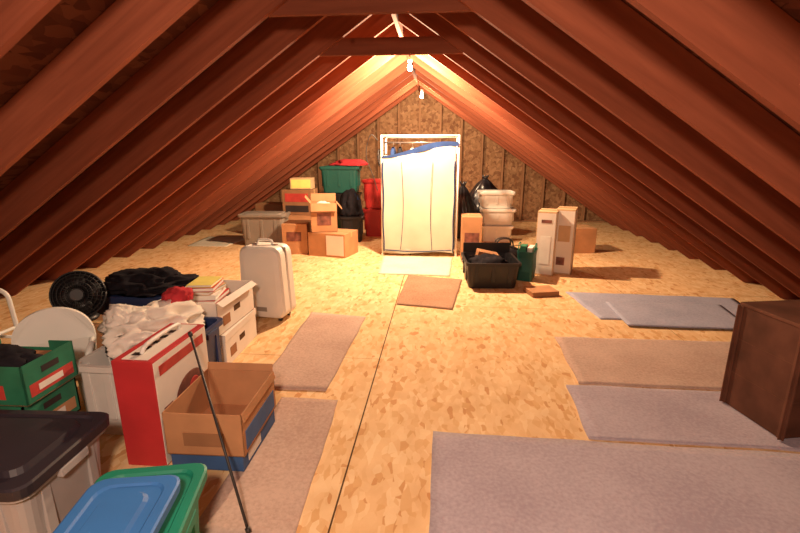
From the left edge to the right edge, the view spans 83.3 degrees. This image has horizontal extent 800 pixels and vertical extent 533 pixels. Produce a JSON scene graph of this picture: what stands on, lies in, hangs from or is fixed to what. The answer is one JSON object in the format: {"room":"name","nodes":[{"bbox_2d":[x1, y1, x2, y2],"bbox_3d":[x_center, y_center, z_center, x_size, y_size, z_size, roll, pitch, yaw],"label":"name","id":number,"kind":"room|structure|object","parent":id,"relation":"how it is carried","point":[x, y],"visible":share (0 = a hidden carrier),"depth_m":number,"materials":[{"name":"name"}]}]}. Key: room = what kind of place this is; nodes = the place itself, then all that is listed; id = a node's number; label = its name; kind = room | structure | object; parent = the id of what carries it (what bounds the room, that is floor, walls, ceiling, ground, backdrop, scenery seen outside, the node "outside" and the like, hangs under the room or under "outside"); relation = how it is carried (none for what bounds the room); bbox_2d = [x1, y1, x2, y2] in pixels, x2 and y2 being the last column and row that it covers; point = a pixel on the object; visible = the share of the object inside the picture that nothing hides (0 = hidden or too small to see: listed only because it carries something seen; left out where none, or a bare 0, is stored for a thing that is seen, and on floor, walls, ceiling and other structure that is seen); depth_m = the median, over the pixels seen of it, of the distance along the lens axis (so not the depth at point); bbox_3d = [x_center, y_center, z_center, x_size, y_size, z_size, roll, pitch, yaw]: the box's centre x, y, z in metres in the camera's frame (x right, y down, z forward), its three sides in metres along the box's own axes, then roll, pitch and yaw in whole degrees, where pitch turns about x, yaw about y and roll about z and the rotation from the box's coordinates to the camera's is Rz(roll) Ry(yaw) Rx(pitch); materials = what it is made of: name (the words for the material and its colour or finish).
{"room":"attic","nodes":[
{"label":"attic","id":0,"kind":"room"},
{"bbox_2d":[0,218,799,532],"bbox_3d":[-0.116,0.492,4.202,9.248,0.030,12.950,1,14,5],"label":"floor","id":1,"kind":"structure","parent":0,"point":[477,367],"depth_m":3.54,"materials":[{"name":"beige wood"}]},
{"bbox_2d":[0,288,17,337],"bbox_3d":[-2.647,0.486,2.766,0.436,0.692,0.316,1,14,5],"label":"frame","id":2,"kind":"object","parent":1,"relation":"on","point":[5,293],"visible":0.43,"depth_m":2.83,"materials":[{"name":"white plastic"}]},
{"bbox_2d":[11,307,95,410],"bbox_3d":[-1.990,0.570,2.604,0.417,0.610,0.320,-7,16,-26],"label":"child chair","id":3,"kind":"object","parent":1,"relation":"on","point":[41,326],"visible":0.36,"depth_m":2.64,"materials":[{"name":"white plastic"}]},
{"bbox_2d":[0,410,108,532],"bbox_3d":[-1.583,0.878,1.796,0.644,0.410,0.484,1,14,2],"label":"storage bin","id":4,"kind":"object","parent":1,"relation":"on","point":[49,460],"visible":0.91,"depth_m":1.73,"materials":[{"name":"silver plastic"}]},
{"bbox_2d":[92,315,103,348],"bbox_3d":[-2.324,0.548,3.271,0.404,0.322,0.300,1,14,5],"label":"cardboard box","id":5,"kind":"object","parent":1,"relation":"on","point":[98,321],"visible":0.07,"depth_m":3.19,"materials":[{"name":"brown cardboard"}]},
{"bbox_2d":[49,271,106,320],"bbox_3d":[-2.301,0.209,3.222,0.271,0.353,0.261,4,15,16],"label":"fan","id":6,"kind":"object","parent":5,"relation":"on","point":[85,292],"visible":0.9,"depth_m":3.20,"materials":[{"name":"black plastic"}]},
{"bbox_2d":[76,346,122,434],"bbox_3d":[-1.525,0.681,2.549,0.404,0.420,0.360,1,14,5],"label":"storage bin","id":7,"kind":"object","parent":1,"relation":"on","point":[95,368],"visible":0.28,"depth_m":2.40,"materials":[{"name":"plastic"}]},
{"bbox_2d":[97,294,161,314],"bbox_3d":[-2.115,0.366,3.806,0.764,0.410,0.524,1,14,5],"label":"storage bin","id":8,"kind":"object","parent":1,"relation":"on","point":[111,299],"visible":0.08,"depth_m":3.52,"materials":[{"name":"blue plastic"}]},
{"bbox_2d":[104,266,198,297],"bbox_3d":[-2.120,0.094,3.715,0.838,0.153,0.552,1,14,5],"label":"pile","id":9,"kind":"object","parent":8,"relation":"on","point":[152,281],"visible":0.87,"depth_m":3.62,"materials":[{"name":"black fabric"}]},
{"bbox_2d":[94,463,206,532],"bbox_3d":[-0.888,0.982,1.501,0.384,0.355,0.524,-2,14,-7],"label":"storage bin","id":10,"kind":"object","parent":1,"relation":"on","point":[183,516],"visible":0.49,"depth_m":1.62,"materials":[{"name":"green plastic"}]},
{"bbox_2d":[53,475,179,532],"bbox_3d":[-0.872,0.801,1.340,0.294,0.070,0.444,-1,14,-5],"label":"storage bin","id":11,"kind":"object","parent":10,"relation":"on","point":[142,504],"visible":1,"depth_m":1.42,"materials":[{"name":"blue plastic"}]},
{"bbox_2d":[111,322,208,465],"bbox_3d":[-1.219,0.626,2.372,0.208,0.616,0.480,1,14,5],"label":"cardboard box","id":12,"kind":"object","parent":1,"relation":"on","point":[150,375],"visible":0.71,"depth_m":2.18,"materials":[{"name":"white cardboard"}]},
{"bbox_2d":[203,317,222,361],"bbox_3d":[-1.392,0.588,2.917,0.424,0.420,0.380,1,14,5],"label":"storage bin","id":13,"kind":"object","parent":1,"relation":"on","point":[212,324],"visible":0.22,"depth_m":2.94,"materials":[{"name":"blue plastic"}]},
{"bbox_2d":[97,286,204,358],"bbox_3d":[-1.499,0.294,2.729,0.516,0.232,0.789,1,14,5],"label":"pile","id":14,"kind":"object","parent":13,"relation":"on","point":[123,326],"visible":0.87,"depth_m":2.59,"materials":[{"name":"white fabric"}]},
{"bbox_2d":[188,236,243,246],"bbox_3d":[-3.120,-0.443,7.783,0.750,0.013,0.898,1,14,5],"label":"floor mat","id":15,"kind":"object","parent":1,"relation":"on","point":[221,241],"visible":0.97,"depth_m":7.70,"materials":[{"name":"carpet"}]},
{"bbox_2d":[171,411,274,471],"bbox_3d":[-0.907,0.888,2.365,0.362,0.085,0.420,1,14,5],"label":"printed box","id":16,"kind":"object","parent":1,"relation":"on","point":[212,462],"visible":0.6,"depth_m":2.17,"materials":[{"name":"blue cardboard"}]},
{"bbox_2d":[162,362,275,456],"bbox_3d":[-0.902,0.718,2.325,0.391,0.260,0.454,1,14,4],"label":"open cardboard box","id":17,"kind":"object","parent":16,"relation":"on","point":[242,395],"visible":0.95,"depth_m":2.28,"materials":[{"name":"brown cardboard"}]},
{"bbox_2d":[219,308,256,361],"bbox_3d":[-1.442,0.531,3.498,0.452,0.244,0.592,1,14,3],"label":"file box","id":18,"kind":"object","parent":1,"relation":"on","point":[236,338],"visible":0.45,"depth_m":3.40,"materials":[{"name":"cardboard"}]},
{"bbox_2d":[196,280,256,335],"bbox_3d":[-1.439,0.296,3.426,0.498,0.242,0.582,2,14,6],"label":"file box","id":19,"kind":"object","parent":18,"relation":"on","point":[239,301],"visible":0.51,"depth_m":3.38,"materials":[{"name":"cardboard"},{"name":"paper"}]},
{"bbox_2d":[186,276,229,303],"bbox_3d":[-1.471,0.173,3.409,0.252,0.140,0.323,0,14,-1],"label":"stacked books","id":20,"kind":"object","parent":19,"relation":"on","point":[206,289],"visible":0.81,"depth_m":3.31,"materials":[{"name":"paper"}]},
{"bbox_2d":[238,211,289,244],"bbox_3d":[-2.240,-0.642,7.518,0.764,0.530,0.484,1,14,2],"label":"storage bin","id":21,"kind":"object","parent":1,"relation":"on","point":[256,225],"visible":0.92,"depth_m":7.31,"materials":[{"name":"grey plastic"}]},
{"bbox_2d":[255,202,282,210],"bbox_3d":[-2.296,-0.859,8.224,0.504,0.602,0.400,3,15,10],"label":"cardboard box","id":22,"kind":"object","parent":21,"relation":"on","point":[264,206],"visible":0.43,"depth_m":7.98,"materials":[{"name":"brown cardboard"}]},
{"bbox_2d":[240,238,295,320],"bbox_3d":[-1.218,0.108,4.134,0.439,0.748,0.268,3,15,13],"label":"suitcase","id":23,"kind":"object","parent":1,"relation":"on","point":[268,265],"visible":0.92,"depth_m":4.01,"materials":[{"name":"white plastic"}]},
{"bbox_2d":[199,397,337,532],"bbox_3d":[-0.592,0.955,2.307,0.430,0.009,1.044,1,14,5],"label":"carpet runner","id":24,"kind":"object","parent":1,"relation":"on","point":[273,489],"visible":0.9,"depth_m":2.13,"materials":[{"name":"beige carpet"}]},
{"bbox_2d":[188,331,251,532],"bbox_3d":[-0.840,0.701,2.050,0.022,0.595,0.833,-10,17,-34],"label":"curtain rod","id":25,"kind":"object","parent":24,"relation":"on","point":[190,334],"visible":1,"depth_m":2.00,"materials":[{"name":"dark metal"}]},
{"bbox_2d":[281,220,310,253],"bbox_3d":[-1.570,-0.460,6.942,0.384,0.462,0.424,1,14,2],"label":"cardboard box","id":26,"kind":"object","parent":1,"relation":"on","point":[294,232],"visible":0.78,"depth_m":6.74,"materials":[{"name":"brown cardboard"}]},
{"bbox_2d":[288,215,310,219],"bbox_3d":[-1.708,-0.691,7.849,0.525,0.462,0.423,1,14,3],"label":"cardboard box","id":27,"kind":"object","parent":26,"relation":"on","point":[291,217],"visible":0.02,"depth_m":7.60,"materials":[{"name":"cardboard"}]},
{"bbox_2d":[282,188,317,214],"bbox_3d":[-1.709,-1.122,7.740,0.504,0.422,0.403,2,14,7],"label":"cardboard box","id":28,"kind":"object","parent":27,"relation":"on","point":[294,201],"visible":0.73,"depth_m":7.55,"materials":[{"name":"brown cardboard"}]},
{"bbox_2d":[290,177,314,188],"bbox_3d":[-1.659,-1.418,7.659,0.360,0.180,0.305,0,14,-1],"label":"cardboard box","id":29,"kind":"object","parent":28,"relation":"on","point":[295,182],"visible":1,"depth_m":7.51,"materials":[{"name":"yellow cardboard"}]},
{"bbox_2d":[273,312,365,390],"bbox_3d":[-0.642,0.622,3.605,0.539,0.014,1.417,1,14,5],"label":"carpet runner","id":30,"kind":"object","parent":1,"relation":"on","point":[314,355],"visible":0.96,"depth_m":3.44,"materials":[{"name":"beige carpet"}]},
{"bbox_2d":[308,228,357,257],"bbox_3d":[-1.003,-0.365,6.791,0.604,0.352,0.464,5,15,19],"label":"cardboard box","id":31,"kind":"object","parent":1,"relation":"on","point":[343,243],"visible":0.79,"depth_m":6.60,"materials":[{"name":"brown cardboard"}]},
{"bbox_2d":[305,193,341,231],"bbox_3d":[-1.139,-0.809,6.739,0.532,0.528,0.462,-2,14,-9],"label":"cardboard box","id":32,"kind":"object","parent":31,"relation":"on","point":[323,206],"visible":1,"depth_m":6.59,"materials":[{"name":"brown cardboard"}]},
{"bbox_2d":[337,213,340,228],"bbox_3d":[-1.074,-0.814,8.436,0.704,0.410,0.484,1,14,5],"label":"storage bin","id":33,"kind":"object","parent":1,"relation":"on","point":[338,215],"visible":0.02,"depth_m":8.23,"materials":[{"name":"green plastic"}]},
{"bbox_2d":[323,192,361,212],"bbox_3d":[-1.074,-1.194,8.339,0.684,0.370,0.474,1,14,5],"label":"storage bin","id":34,"kind":"object","parent":33,"relation":"on","point":[338,195],"visible":0.11,"depth_m":8.13,"materials":[{"name":"black plastic"}]},
{"bbox_2d":[319,165,361,192],"bbox_3d":[-1.074,-1.604,8.235,0.724,0.470,0.484,1,14,3],"label":"storage bin","id":35,"kind":"object","parent":34,"relation":"on","point":[335,179],"visible":0.98,"depth_m":8.04,"materials":[{"name":"green plastic"}]},
{"bbox_2d":[329,159,367,165],"bbox_3d":[-0.919,-1.891,8.154,0.744,0.113,0.426,1,14,5],"label":"blanket","id":36,"kind":"object","parent":35,"relation":"on","point":[343,162],"visible":0.98,"depth_m":8.02,"materials":[{"name":"fabric"}]},
{"bbox_2d":[338,214,364,241],"bbox_3d":[-0.830,-0.672,7.797,0.424,0.450,0.404,0,14,-1],"label":"storage bin","id":37,"kind":"object","parent":1,"relation":"on","point":[347,222],"visible":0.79,"depth_m":7.62,"materials":[{"name":"black plastic"}]},
{"bbox_2d":[339,188,363,215],"bbox_3d":[-0.835,-1.108,7.667,0.381,0.450,0.374,-11,18,-37],"label":"backpack","id":38,"kind":"object","parent":37,"relation":"on","point":[350,201],"visible":1,"depth_m":7.60,"materials":[{"name":"black fabric"}]},
{"bbox_2d":[362,207,380,236],"bbox_3d":[-0.381,-0.835,8.316,0.584,0.510,0.464,1,14,3],"label":"storage bin","id":39,"kind":"object","parent":1,"relation":"on","point":[372,219],"visible":0.41,"depth_m":8.13,"materials":[{"name":"red plastic"}]},
{"bbox_2d":[362,178,380,207],"bbox_3d":[-0.381,-1.334,8.189,0.564,0.510,0.444,2,14,8],"label":"storage bin","id":40,"kind":"object","parent":39,"relation":"on","point":[372,197],"visible":0.5,"depth_m":8.02,"materials":[{"name":"red plastic"}]},
{"bbox_2d":[378,256,452,275],"bbox_3d":[0.215,-0.020,6.118,1.018,0.014,1.026,1,14,5],"label":"floor mat","id":41,"kind":"object","parent":1,"relation":"on","point":[394,265],"visible":1,"depth_m":6.08,"materials":[{"name":"carpet"}]},
{"bbox_2d":[380,134,459,256],"bbox_3d":[0.301,-1.057,6.711,1.124,1.733,0.575,1,14,5],"label":"wardrobe","id":42,"kind":"object","parent":1,"relation":"on","point":[420,185],"visible":1,"depth_m":6.48,"materials":[{"name":"white fabric"}]},
{"bbox_2d":[366,134,380,190],"bbox_3d":[-0.391,-1.500,6.511,0.207,0.793,0.156,1,14,5],"label":"extension cord","id":43,"kind":"object","parent":42,"relation":"attached to","point":[379,153],"visible":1,"depth_m":6.49,"materials":[{"name":"plastic"}]},
{"bbox_2d":[397,275,461,309],"bbox_3d":[0.310,0.264,5.008,0.677,0.013,1.137,3,15,12],"label":"rug","id":44,"kind":"object","parent":1,"relation":"on","point":[419,291],"visible":1,"depth_m":4.91,"materials":[{"name":"brown carpet"}]},
{"bbox_2d":[457,181,476,238],"bbox_3d":[1.099,-0.994,7.930,0.526,1.010,0.458,1,14,5],"label":"garbage bag","id":45,"kind":"object","parent":1,"relation":"on","point":[466,204],"visible":0.45,"depth_m":7.77,"materials":[{"name":"black plastic"}]},
{"bbox_2d":[460,213,482,258],"bbox_3d":[1.025,-0.437,6.527,0.284,0.622,0.424,1,14,5],"label":"cardboard box","id":46,"kind":"object","parent":1,"relation":"on","point":[471,223],"visible":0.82,"depth_m":6.30,"materials":[{"name":"brown cardboard"}]},
{"bbox_2d":[470,175,497,213],"bbox_3d":[1.615,-1.206,8.611,0.834,1.084,0.782,1,14,5],"label":"garbage bag","id":47,"kind":"object","parent":1,"relation":"on","point":[484,184],"visible":0.26,"depth_m":8.39,"materials":[{"name":"black plastic"}]},
{"bbox_2d":[208,225,760,532],"bbox_3d":[0.703,0.514,4.056,6.462,0.001,12.500,1,14,5],"label":"floor seams","id":48,"kind":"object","parent":1,"relation":"attached to","point":[535,225],"depth_m":2.89,"materials":[{"name":"brown wood"}]},
{"bbox_2d":[461,242,521,288],"bbox_3d":[1.051,-0.017,5.291,0.644,0.420,0.606,0,14,2],"label":"plastic crate","id":49,"kind":"object","parent":1,"relation":"on","point":[485,265],"visible":1,"depth_m":5.09,"materials":[{"name":"black plastic"}]},
{"bbox_2d":[482,223,513,241],"bbox_3d":[1.665,-0.607,7.879,0.584,0.285,0.444,2,14,7],"label":"storage bin","id":50,"kind":"object","parent":1,"relation":"on","point":[490,233],"visible":0.65,"depth_m":7.70,"materials":[{"name":"white plastic"}]},
{"bbox_2d":[479,206,516,224],"bbox_3d":[1.685,-0.885,7.806,0.594,0.285,0.444,1,14,5],"label":"storage bin","id":51,"kind":"object","parent":50,"relation":"on","point":[491,216],"visible":0.94,"depth_m":7.63,"materials":[{"name":"plastic"}]},
{"bbox_2d":[477,190,515,207],"bbox_3d":[1.645,-1.164,7.739,0.604,0.285,0.444,1,14,3],"label":"storage bin","id":52,"kind":"object","parent":51,"relation":"on","point":[487,198],"visible":1,"depth_m":7.57,"materials":[{"name":"white plastic"}]},
{"bbox_2d":[495,237,519,258],"bbox_3d":[1.375,-0.188,5.992,0.560,0.405,0.260,-2,14,-6],"label":"duffel bag","id":53,"kind":"object","parent":1,"relation":"on","point":[513,249],"visible":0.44,"depth_m":5.92,"materials":[{"name":"black fabric"}]},
{"bbox_2d":[517,242,537,281],"bbox_3d":[1.538,-0.073,5.457,0.202,0.446,0.320,7,16,24],"label":"shopping bag","id":54,"kind":"object","parent":1,"relation":"on","point":[526,254],"visible":1,"depth_m":5.33,"materials":[{"name":"green plastic"}]},
{"bbox_2d":[523,285,558,297],"bbox_3d":[1.534,0.269,4.903,0.300,0.056,0.240,-2,14,-9],"label":"flat cardboard box","id":55,"kind":"object","parent":1,"relation":"on","point":[542,290],"visible":1,"depth_m":4.83,"materials":[{"name":"brown cardboard"}]},
{"bbox_2d":[535,208,558,275],"bbox_3d":[1.852,-0.312,5.676,0.230,0.802,0.346,7,16,24],"label":"cardboard box","id":56,"kind":"object","parent":1,"relation":"on","point":[547,220],"visible":0.85,"depth_m":5.52,"materials":[{"name":"cardboard"}]},
{"bbox_2d":[553,206,577,274],"bbox_3d":[2.098,-0.337,5.730,0.230,0.822,0.346,7,16,24],"label":"cardboard box","id":57,"kind":"object","parent":1,"relation":"on","point":[567,219],"visible":0.88,"depth_m":5.58,"materials":[{"name":"white cardboard"}]},
{"bbox_2d":[574,224,596,252],"bbox_3d":[2.711,-0.433,7.000,0.504,0.382,0.400,-1,14,-3],"label":"cardboard box","id":58,"kind":"object","parent":1,"relation":"on","point":[585,240],"visible":0.44,"depth_m":6.81,"materials":[{"name":"brown cardboard"}]},
{"bbox_2d":[429,431,799,532],"bbox_3d":[1.252,1.141,1.565,2.327,0.014,1.686,1,14,5],"label":"carpet remnant","id":59,"kind":"object","parent":1,"relation":"on","point":[480,483],"visible":1,"depth_m":2.05,"materials":[{"name":"grey carpet"}]},
{"bbox_2d":[555,337,730,389],"bbox_3d":[1.959,0.696,3.311,1.474,0.014,0.804,1,14,5],"label":"carpet remnant","id":60,"kind":"object","parent":1,"relation":"on","point":[677,364],"visible":0.78,"depth_m":3.29,"materials":[{"name":"beige carpet"}]},
{"bbox_2d":[566,292,740,319],"bbox_3d":[2.627,0.400,4.477,1.693,0.013,0.818,1,14,5],"label":"carpet remnant","id":61,"kind":"object","parent":1,"relation":"on","point":[595,303],"visible":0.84,"depth_m":4.64,"materials":[{"name":"grey carpet"}]},
{"bbox_2d":[606,302,735,328],"bbox_3d":[2.600,0.454,4.212,1.126,0.011,0.653,1,14,5],"label":"carpet remnant","id":62,"kind":"object","parent":61,"relation":"on","point":[632,314],"visible":0.95,"depth_m":4.19,"materials":[{"name":"grey carpet"}]},
{"bbox_2d":[566,385,799,451],"bbox_3d":[1.874,0.873,2.619,1.672,0.014,0.594,1,14,5],"label":"carpet remnant","id":63,"kind":"object","parent":1,"relation":"on","point":[609,413],"visible":0.87,"depth_m":2.58,"materials":[{"name":"grey carpet"}]},
{"bbox_2d":[719,300,799,440],"bbox_3d":[2.260,0.555,2.527,0.560,0.640,0.420,-2,14,-6],"label":"wooden crate","id":64,"kind":"object","parent":63,"relation":"on","point":[761,381],"visible":1,"depth_m":2.47,"materials":[{"name":"brown wood"}]},
{"bbox_3d":[-1.955,0.873,2.263,0.505,0.190,0.301,2,14,7],"label":"carton","id":65,"kind":"object","parent":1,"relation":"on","visible":0},
{"bbox_2d":[0,377,80,410],"bbox_3d":[-1.935,0.686,2.214,0.505,0.190,0.301,1,14,5],"label":"carton","id":66,"kind":"object","parent":65,"relation":"on","point":[65,397],"visible":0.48,"depth_m":2.23,"materials":[{"name":"cardboard"}]},
{"bbox_2d":[0,339,77,406],"bbox_3d":[-1.915,0.487,2.161,0.505,0.217,0.301,1,14,3],"label":"carton","id":67,"kind":"object","parent":66,"relation":"on","point":[28,374],"visible":1,"depth_m":2.10,"materials":[{"name":"cardboard"}]},
{"bbox_2d":[0,0,799,241],"bbox_3d":[-0.118,-1.000,3.796,9.048,3.064,12.800,1,14,5],"label":"ceiling","id":68,"kind":"structure","parent":0,"point":[68,19],"depth_m":2.31,"materials":[{"name":"brown wood"}]},
{"bbox_2d":[0,0,60,58],"bbox_3d":[-2.546,-0.506,1.955,4.463,3.015,0.040,1,14,5],"label":"rafter","id":69,"kind":"object","parent":68,"relation":"attached to","point":[17,17],"visible":1,"depth_m":1.73,"materials":[{"name":"brown wood"}]},
{"bbox_2d":[0,0,198,175],"bbox_3d":[-2.493,-0.656,2.544,4.463,3.015,0.040,1,14,5],"label":"rafter","id":70,"kind":"object","parent":68,"relation":"attached to","point":[125,28],"visible":1,"depth_m":2.35,"materials":[{"name":"brown wood"}]},
{"bbox_2d":[0,0,287,239],"bbox_3d":[-2.440,-0.806,3.133,4.463,3.015,0.040,1,14,5],"label":"rafter","id":71,"kind":"object","parent":68,"relation":"attached to","point":[221,27],"visible":1,"depth_m":2.98,"materials":[{"name":"brown wood"}]},
{"bbox_2d":[269,0,472,16],"bbox_3d":[-0.192,-1.628,2.762,1.380,0.140,0.038,1,14,5],"label":"tie","id":72,"kind":"object","parent":71,"relation":"attached to","point":[291,8],"visible":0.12,"depth_m":2.76,"materials":[{"name":"brown wood"}]},
{"bbox_2d":[0,16,326,279],"bbox_3d":[-2.387,-0.957,3.722,4.463,3.015,0.040,1,14,5],"label":"rafter","id":73,"kind":"object","parent":68,"relation":"attached to","point":[274,35],"visible":1,"depth_m":3.63,"materials":[{"name":"brown wood"}]},
{"bbox_2d":[0,15,371,295],"bbox_3d":[-2.333,-1.107,4.311,4.463,3.015,0.040,1,14,5],"label":"rafter","id":74,"kind":"object","parent":68,"relation":"attached to","point":[331,29],"visible":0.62,"depth_m":4.25,"materials":[{"name":"brown wood"}]},
{"bbox_2d":[319,36,462,56],"bbox_3d":[-0.086,-1.928,3.940,1.380,0.140,0.038,1,14,5],"label":"tie","id":75,"kind":"object","parent":74,"relation":"attached to","point":[419,45],"visible":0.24,"depth_m":3.92,"materials":[{"name":"brown wood"}]},
{"bbox_2d":[36,14,393,280],"bbox_3d":[-2.280,-1.257,4.899,4.463,3.015,0.040,1,14,5],"label":"rafter","id":76,"kind":"object","parent":68,"relation":"attached to","point":[374,25],"visible":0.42,"depth_m":4.86,"materials":[{"name":"brown wood"}]},
{"bbox_2d":[78,24,398,267],"bbox_3d":[-2.227,-1.407,5.488,4.463,3.015,0.040,1,14,5],"label":"rafter","id":77,"kind":"object","parent":68,"relation":"attached to","point":[352,64],"visible":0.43,"depth_m":5.46,"materials":[{"name":"brown wood"}]},
{"bbox_2d":[113,55,394,257],"bbox_3d":[-2.174,-1.557,6.077,4.463,3.015,0.040,1,14,5],"label":"rafter","id":78,"kind":"object","parent":68,"relation":"attached to","point":[376,62],"visible":0.43,"depth_m":6.04,"materials":[{"name":"brown wood"}]},
{"bbox_2d":[140,55,406,248],"bbox_3d":[-2.121,-1.707,6.666,4.463,3.015,0.040,1,14,5],"label":"rafter","id":79,"kind":"object","parent":68,"relation":"attached to","point":[393,63],"visible":0.57,"depth_m":6.60,"materials":[{"name":"brown wood"}]},
{"bbox_2d":[165,60,408,241],"bbox_3d":[-2.068,-1.857,7.255,4.463,3.015,0.040,1,14,5],"label":"rafter","id":80,"kind":"object","parent":68,"relation":"attached to","point":[402,68],"visible":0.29,"depth_m":7.20,"materials":[{"name":"brown wood"}]},
{"bbox_2d":[185,70,411,234],"bbox_3d":[-2.015,-2.007,7.844,4.463,3.015,0.040,1,14,5],"label":"rafter","id":81,"kind":"object","parent":68,"relation":"attached to","point":[407,73],"visible":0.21,"depth_m":7.80,"materials":[{"name":"brown wood"}]},
{"bbox_2d":[202,74,414,229],"bbox_3d":[-1.961,-2.157,8.432,4.463,3.015,0.040,1,14,5],"label":"rafter","id":82,"kind":"object","parent":68,"relation":"attached to","point":[409,79],"visible":0.29,"depth_m":8.39,"materials":[{"name":"brown wood"}]},
{"bbox_2d":[217,80,415,224],"bbox_3d":[-1.908,-2.308,9.021,4.463,3.015,0.040,1,14,5],"label":"rafter","id":83,"kind":"object","parent":68,"relation":"attached to","point":[412,84],"visible":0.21,"depth_m":8.97,"materials":[{"name":"brown wood"}]},
{"bbox_2d":[231,85,417,220],"bbox_3d":[-1.855,-2.458,9.610,4.463,3.015,0.040,1,14,5],"label":"rafter","id":84,"kind":"object","parent":68,"relation":"attached to","point":[405,95],"visible":0.29,"depth_m":9.53,"materials":[{"name":"brown wood"}]},
{"bbox_2d":[391,14,420,91],"bbox_3d":[-0.118,-2.294,3.466,0.038,0.294,12.600,1,14,5],"label":"ridge beam","id":85,"kind":"structure","parent":68,"relation":"attached to","point":[399,27],"depth_m":4.81,"materials":[{"name":"brown wood"}]},
{"bbox_2d":[407,57,411,70],"bbox_3d":[0.118,-2.476,5.315,0.060,0.306,0.060,1,14,5],"label":"hanging bulb","id":86,"kind":"object","parent":85,"relation":"hanging from","point":[409,67],"visible":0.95,"depth_m":5.32,"materials":[{"name":"glass"}]},
{"bbox_2d":[420,86,615,225],"bbox_3d":[2.633,-2.361,9.230,4.463,3.015,0.040,1,14,5],"label":"rafter","id":87,"kind":"object","parent":68,"relation":"attached to","point":[424,90],"visible":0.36,"depth_m":9.26,"materials":[{"name":"brown wood"}]},
{"bbox_2d":[419,81,627,230],"bbox_3d":[2.580,-2.211,8.641,4.463,3.015,0.040,1,14,5],"label":"rafter","id":88,"kind":"object","parent":68,"relation":"attached to","point":[420,83],"visible":0.29,"depth_m":8.66,"materials":[{"name":"brown wood"}]},
{"bbox_2d":[417,75,640,235],"bbox_3d":[2.526,-2.060,8.052,4.463,3.015,0.040,1,14,5],"label":"rafter","id":89,"kind":"object","parent":68,"relation":"attached to","point":[420,79],"visible":0.36,"depth_m":8.07,"materials":[{"name":"brown wood"}]},
{"bbox_2d":[415,69,657,242],"bbox_3d":[2.473,-1.910,7.463,4.463,3.015,0.040,1,14,5],"label":"rafter","id":90,"kind":"object","parent":68,"relation":"attached to","point":[418,73],"visible":0.36,"depth_m":7.49,"materials":[{"name":"brown wood"}]},
{"bbox_2d":[413,62,675,249],"bbox_3d":[2.420,-1.760,6.874,4.463,3.015,0.040,1,14,5],"label":"rafter","id":91,"kind":"object","parent":68,"relation":"attached to","point":[417,67],"visible":0.36,"depth_m":6.90,"materials":[{"name":"brown wood"}]},
{"bbox_2d":[410,55,697,258],"bbox_3d":[2.367,-1.610,6.285,4.463,3.015,0.040,1,14,5],"label":"rafter","id":92,"kind":"object","parent":68,"relation":"attached to","point":[415,59],"visible":0.21,"depth_m":6.31,"materials":[{"name":"brown wood"}]},
{"bbox_2d":[415,55,725,269],"bbox_3d":[2.314,-1.460,5.697,4.463,3.015,0.040,1,14,5],"label":"rafter","id":93,"kind":"object","parent":68,"relation":"attached to","point":[427,59],"visible":0.21,"depth_m":5.72,"materials":[{"name":"brown wood"}]},
{"bbox_2d":[403,26,758,282],"bbox_3d":[2.261,-1.310,5.108,4.463,3.015,0.040,1,14,5],"label":"rafter","id":94,"kind":"object","parent":68,"relation":"attached to","point":[442,59],"visible":0.29,"depth_m":5.14,"materials":[{"name":"brown wood"}]},
{"bbox_2d":[398,14,799,299],"bbox_3d":[2.208,-1.160,4.519,4.463,3.015,0.040,1,14,5],"label":"rafter","id":95,"kind":"object","parent":68,"relation":"attached to","point":[406,20],"visible":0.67,"depth_m":4.54,"materials":[{"name":"brown wood"}]},
{"bbox_2d":[410,13,799,297],"bbox_3d":[2.154,-1.010,3.930,4.463,3.015,0.040,1,14,5],"label":"rafter","id":96,"kind":"object","parent":68,"relation":"attached to","point":[434,22],"visible":0.5,"depth_m":3.94,"materials":[{"name":"brown wood"}]},
{"bbox_2d":[436,12,799,278],"bbox_3d":[2.101,-0.860,3.341,4.463,3.015,0.040,1,14,5],"label":"rafter","id":97,"kind":"object","parent":68,"relation":"attached to","point":[480,31],"visible":0.75,"depth_m":3.34,"materials":[{"name":"brown wood"}]},
{"bbox_2d":[458,0,799,250],"bbox_3d":[2.048,-0.710,2.752,4.463,3.015,0.040,1,14,5],"label":"rafter","id":98,"kind":"object","parent":68,"relation":"attached to","point":[515,19],"visible":0.75,"depth_m":2.73,"materials":[{"name":"brown wood"}]},
{"bbox_2d":[522,0,799,206],"bbox_3d":[1.995,-0.559,2.163,4.463,3.015,0.040,1,14,5],"label":"rafter","id":99,"kind":"object","parent":68,"relation":"attached to","point":[611,30],"visible":1,"depth_m":2.13,"materials":[{"name":"brown wood"}]},
{"bbox_2d":[626,0,799,131],"bbox_3d":[1.942,-0.409,1.575,4.463,3.015,0.040,1,14,5],"label":"rafter","id":100,"kind":"object","parent":68,"relation":"attached to","point":[755,44],"visible":1,"depth_m":1.54,"materials":[{"name":"brown wood"}]},
{"bbox_2d":[251,90,605,221],"bbox_3d":[0.432,-2.549,9.893,9.048,3.054,0.030,1,14,5],"label":"wall","id":101,"kind":"structure","parent":0,"point":[409,107],"depth_m":9.84,"materials":[{"name":"brown wood"}]},
{"bbox_2d":[263,92,604,222],"bbox_3d":[0.427,-2.485,9.848,8.148,2.950,0.089,1,14,5],"label":"studs","id":102,"kind":"object","parent":101,"relation":"attached to","point":[378,123],"visible":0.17,"depth_m":9.81,"materials":[{"name":"brown wood"}]}
]}

